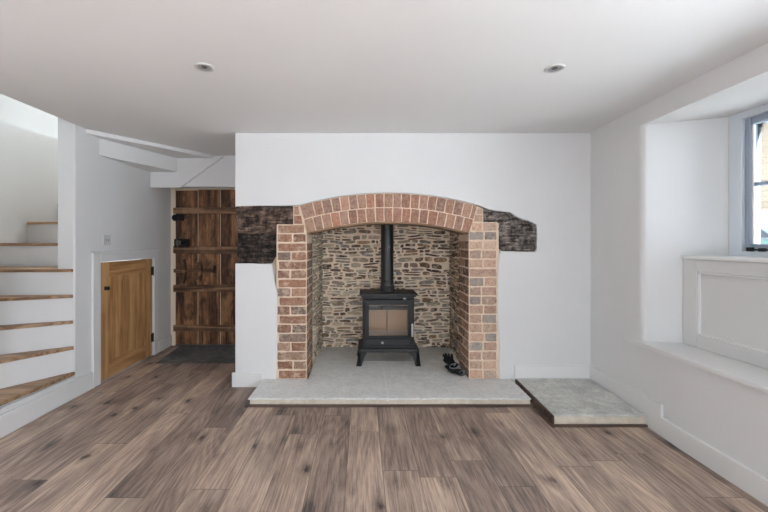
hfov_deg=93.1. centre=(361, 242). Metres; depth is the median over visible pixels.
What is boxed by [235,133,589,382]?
wall
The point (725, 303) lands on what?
panelling
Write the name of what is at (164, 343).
baseboard
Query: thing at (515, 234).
lintel
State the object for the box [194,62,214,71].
recessed light
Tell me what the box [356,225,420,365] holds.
stove
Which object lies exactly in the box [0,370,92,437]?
baseboard
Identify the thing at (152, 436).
floor
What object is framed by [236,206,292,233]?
block
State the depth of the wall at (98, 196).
3.41 m
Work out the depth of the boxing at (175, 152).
3.52 m
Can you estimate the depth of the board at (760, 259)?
2.22 m
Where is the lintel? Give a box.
[483,209,535,251]
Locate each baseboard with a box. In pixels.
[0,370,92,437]
[159,335,171,351]
[232,372,262,386]
[514,365,589,378]
[588,364,767,505]
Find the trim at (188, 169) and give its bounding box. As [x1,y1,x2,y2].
[150,156,223,187]
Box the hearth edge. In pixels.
[250,399,529,403]
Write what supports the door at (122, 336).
in the wall at (98, 196)
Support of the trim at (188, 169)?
attached to the wall at (221, 174)
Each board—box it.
[624,337,767,392]
[681,255,767,262]
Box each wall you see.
[0,94,170,377]
[182,156,234,187]
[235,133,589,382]
[590,43,767,478]
[760,128,767,209]
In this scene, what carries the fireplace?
on the hearth
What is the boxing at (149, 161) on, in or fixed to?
attached to the wall at (98, 196)
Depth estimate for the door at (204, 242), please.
4.40 m
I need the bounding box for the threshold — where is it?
[156,345,234,363]
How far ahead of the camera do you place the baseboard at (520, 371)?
3.13 m
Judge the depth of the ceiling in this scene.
1.91 m
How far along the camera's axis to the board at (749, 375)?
2.09 m
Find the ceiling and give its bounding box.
[0,0,767,155]
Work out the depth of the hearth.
3.01 m
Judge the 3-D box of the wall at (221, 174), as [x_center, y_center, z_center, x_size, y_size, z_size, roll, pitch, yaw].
[-1.711,-0.783,4.040,1.218,0.343,0.100,0,0,0]
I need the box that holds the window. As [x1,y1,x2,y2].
[729,104,767,256]
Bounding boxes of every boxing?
[86,129,213,157]
[99,138,176,171]
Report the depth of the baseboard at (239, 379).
3.13 m
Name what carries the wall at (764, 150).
on the ground
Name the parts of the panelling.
moulding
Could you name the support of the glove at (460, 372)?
on the hearth
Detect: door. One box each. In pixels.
[91,249,158,387]
[171,188,237,345]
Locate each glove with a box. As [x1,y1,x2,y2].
[442,353,460,368]
[445,365,465,375]
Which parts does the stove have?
leg, door, ash panel, plate, handle, leg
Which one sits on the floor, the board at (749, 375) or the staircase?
the staircase
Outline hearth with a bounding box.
[245,347,531,407]
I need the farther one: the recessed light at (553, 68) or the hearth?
the hearth
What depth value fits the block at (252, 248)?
3.16 m
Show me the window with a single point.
(747, 129)
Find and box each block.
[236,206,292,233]
[237,234,276,263]
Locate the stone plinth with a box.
[515,378,647,427]
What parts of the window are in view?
pane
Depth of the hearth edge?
2.77 m
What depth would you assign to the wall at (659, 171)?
2.50 m
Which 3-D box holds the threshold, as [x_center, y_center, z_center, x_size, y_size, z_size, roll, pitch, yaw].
[-1.651,1.263,4.073,1.097,0.034,0.652,0,0,0]
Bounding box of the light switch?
[103,235,110,244]
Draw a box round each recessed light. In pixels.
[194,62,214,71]
[544,63,565,72]
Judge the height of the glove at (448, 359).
0.095 m
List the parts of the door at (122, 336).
panel, rail, rail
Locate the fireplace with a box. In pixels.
[276,193,498,378]
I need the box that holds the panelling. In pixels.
[683,259,767,369]
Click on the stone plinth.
(561, 402)
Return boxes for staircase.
[0,204,74,412]
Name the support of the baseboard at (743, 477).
attached to the wall at (659, 171)
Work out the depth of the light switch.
3.29 m
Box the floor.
[0,346,767,511]
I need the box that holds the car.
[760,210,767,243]

